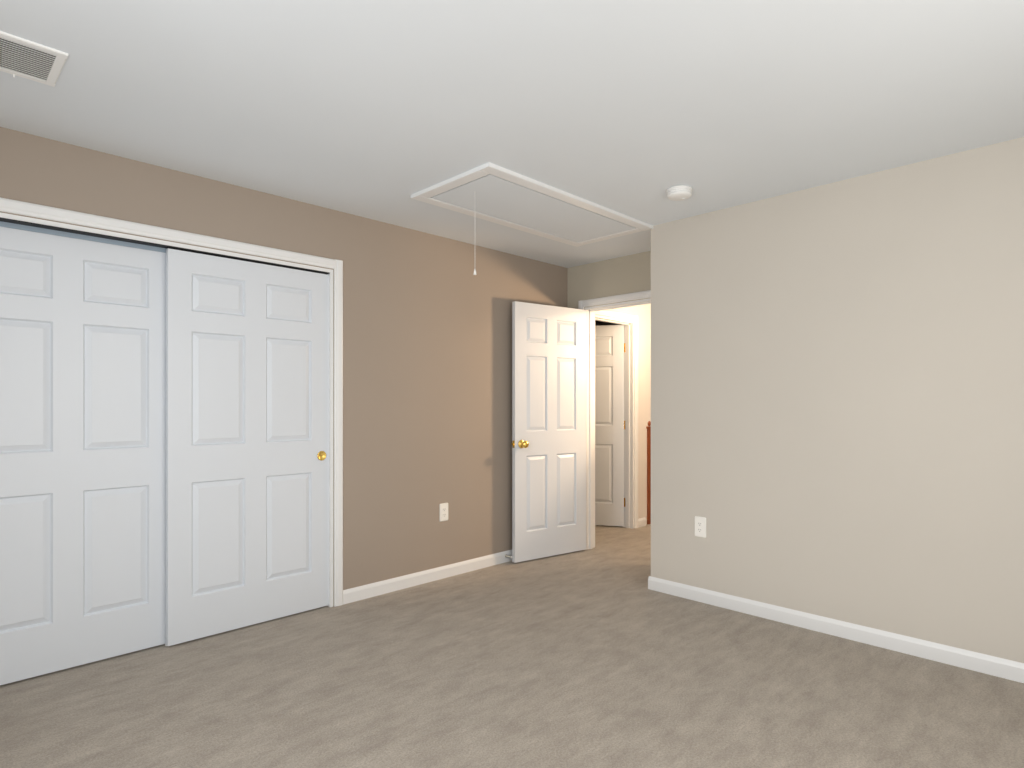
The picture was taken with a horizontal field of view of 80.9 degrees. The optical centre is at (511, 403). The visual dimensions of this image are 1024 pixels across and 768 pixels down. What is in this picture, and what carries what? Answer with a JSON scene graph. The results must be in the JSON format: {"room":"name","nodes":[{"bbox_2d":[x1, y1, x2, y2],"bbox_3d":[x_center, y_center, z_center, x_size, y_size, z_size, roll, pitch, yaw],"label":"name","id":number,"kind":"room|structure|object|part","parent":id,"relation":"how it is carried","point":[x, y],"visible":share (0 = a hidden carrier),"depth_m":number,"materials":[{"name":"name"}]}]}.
{"room":"empty bedroom","nodes":[
{"label":"empty bedroom","id":0,"kind":"room"},
{"bbox_2d":[0,127,650,605],"bbox_3d":[-0.434,0.025,4.445,5.567,2.440,0.120,0,0,-45],"label":"wall","id":1,"kind":"structure","parent":0,"point":[427,374],"depth_m":4.03,"materials":[{"name":"beige paint"}]},
{"bbox_2d":[0,226,165,684],"bbox_3d":[-2.084,0.221,2.820,0.890,2.028,0.039,0,0,-45],"label":"closet door","id":2,"kind":"structure","parent":1,"relation":"in","point":[82,452],"depth_m":2.84,"materials":[{"name":"white paint"}]},
{"bbox_2d":[0,218,329,273],"bbox_3d":[-1.771,-0.791,3.106,1.742,0.026,0.108,0,0,-45],"label":"trim","id":3,"kind":"structure","parent":1,"relation":"attached to","point":[41,228],"depth_m":2.89,"materials":[{"name":"white wood"}]},
{"bbox_2d":[0,197,342,606],"bbox_3d":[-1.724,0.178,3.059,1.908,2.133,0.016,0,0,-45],"label":"trim","id":4,"kind":"structure","parent":1,"relation":"attached to","point":[54,214],"depth_m":3.50,"materials":[{"name":"white paint"}]},
{"bbox_2d":[166,248,328,645],"bbox_3d":[-1.450,0.221,3.387,0.890,2.028,0.039,0,0,-45],"label":"closet door","id":5,"kind":"structure","parent":1,"relation":"in","point":[247,443],"depth_m":3.34,"materials":[{"name":"white paint"}]},
{"bbox_3d":[-1.156,0.315,3.655,0.059,0.059,0.004,0,0,-45],"label":"handle","id":6,"kind":"part","parent":5,"relation":"part of","materials":[{"name":"gold metal"}]},
{"bbox_2d":[343,550,511,604],"bbox_3d":[-0.280,1.202,4.506,2.183,0.085,0.013,0,0,-45],"label":"baseboard","id":7,"kind":"structure","parent":1,"relation":"attached to","point":[354,594],"depth_m":4.16,"materials":[{"name":"white paint"}]},
{"bbox_2d":[440,503,447,521],"bbox_3d":[-0.485,0.775,4.303,0.078,0.128,0.008,0,0,-45],"label":"wall outlet","id":8,"kind":"object","parent":1,"relation":"attached to","point":[443,511],"visible":1,"depth_m":4.30,"materials":[{"name":"white plastic"}]},
{"bbox_2d":[512,301,585,562],"bbox_3d":[0.313,0.218,4.892,0.753,2.030,0.178,0,0,-35],"label":"bedroom door","id":9,"kind":"structure","parent":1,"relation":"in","point":[548,430],"depth_m":4.86,"materials":[{"name":"white paint"}]},
{"bbox_3d":[0.048,0.313,4.704,0.103,0.066,0.178,0,0,-35],"label":"knob","id":10,"kind":"part","parent":9,"relation":"part of","materials":[{"name":"gold metal"}]},
{"bbox_2d":[595,325,623,525],"bbox_3d":[0.766,0.218,6.157,0.752,2.030,0.035,0,0,14],"label":"hall door","id":11,"kind":"structure","parent":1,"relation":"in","point":[609,425],"depth_m":6.09,"materials":[{"name":"white paint"}]},
{"bbox_2d":[595,310,637,528],"bbox_3d":[0.900,0.178,5.768,0.926,2.133,0.137,0,0,-45],"label":"door frame","id":12,"kind":"structure","parent":1,"relation":"attached to","point":[629,424],"depth_m":6.02,"materials":[{"name":"white paint"}]},
{"bbox_2d":[0,524,1023,767],"bbox_3d":[0.990,1.275,4.335,9.270,0.060,6.470,0,0,-45],"label":"floor","id":13,"kind":"structure","parent":0,"point":[600,655],"depth_m":2.59,"materials":[{"name":"beige carpet"}]},
{"bbox_2d":[646,421,650,523],"bbox_3d":[2.296,0.707,7.161,2.626,1.076,0.112,0,0,-45],"label":"stair rail","id":14,"kind":"object","parent":13,"relation":"on","point":[648,427],"visible":0.1,"depth_m":6.22,"materials":[{"name":"brown wood"}]},
{"bbox_2d":[0,0,1023,267],"bbox_3d":[0.990,-1.225,4.335,9.270,0.060,6.470,0,0,-45],"label":"ceiling","id":15,"kind":"structure","parent":0,"point":[380,110],"depth_m":2.32,"materials":[{"name":"paint"}]},
{"bbox_2d":[0,31,68,86],"bbox_3d":[-1.757,-1.187,2.012,0.400,0.019,0.290,0,0,-45],"label":"ceiling vent","id":16,"kind":"object","parent":15,"relation":"in","point":[29,60],"visible":1,"depth_m":2.08,"materials":[{"name":"white plastic"}]},
{"bbox_2d":[411,162,652,246],"bbox_3d":[0.184,-1.185,3.733,1.500,0.020,0.660,0,0,-45],"label":"attic hatch","id":17,"kind":"object","parent":15,"relation":"attached to","point":[507,197],"visible":1,"depth_m":3.58,"materials":[{"name":"white paint"}]},
{"bbox_2d":[666,185,691,200],"bbox_3d":[0.933,-1.171,3.352,0.140,0.048,0.140,0,0,-45],"label":"smoke detector","id":18,"kind":"object","parent":15,"relation":"attached to","point":[679,192],"visible":1,"depth_m":3.31,"materials":[{"name":"white plastic"}]},
{"bbox_2d":[595,320,621,325],"bbox_3d":[0.923,0.025,6.940,0.120,2.440,1.490,0,0,-45],"label":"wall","id":19,"kind":"structure","parent":0,"point":[598,323],"depth_m":6.76,"materials":[{"name":"black paint"}]},
{"bbox_2d":[568,251,650,309],"bbox_3d":[0.838,0.025,5.017,0.120,2.440,1.110,0,0,-45],"label":"wall","id":20,"kind":"structure","parent":0,"point":[620,275],"depth_m":4.96,"materials":[{"name":"paint"}]},
{"bbox_2d":[578,290,650,309],"bbox_3d":[0.899,0.178,4.859,0.016,2.133,0.926,0,0,-45],"label":"door frame","id":21,"kind":"structure","parent":20,"relation":"attached to","point":[582,304],"depth_m":4.91,"materials":[{"name":"white paint"}]},
{"bbox_2d":[585,298,650,549],"bbox_3d":[0.948,0.210,4.907,0.122,2.070,0.800,0,0,-45],"label":"trim","id":22,"kind":"structure","parent":20,"relation":"attached to","point":[590,427],"depth_m":5.16,"materials":[{"name":"white paint"}]},
{"bbox_2d":[651,137,1023,662],"bbox_3d":[2.259,0.025,3.200,0.680,2.440,3.070,0,0,-45],"label":"wall","id":23,"kind":"structure","parent":0,"point":[837,400],"depth_m":3.16,"materials":[{"name":"beige paint"}]},
{"bbox_2d":[695,516,705,537],"bbox_3d":[1.185,0.775,3.787,0.008,0.128,0.078,0,0,-45],"label":"wall outlet","id":24,"kind":"object","parent":23,"relation":"attached to","point":[700,526],"visible":1,"depth_m":3.78,"materials":[{"name":"white plastic"}]},
{"bbox_2d":[648,576,1023,682],"bbox_3d":[1.957,1.202,3.012,0.013,0.085,2.933,0,0,-45],"label":"baseboard","id":25,"kind":"structure","parent":23,"relation":"attached to","point":[980,662],"depth_m":3.16,"materials":[{"name":"white paint"}]}
]}

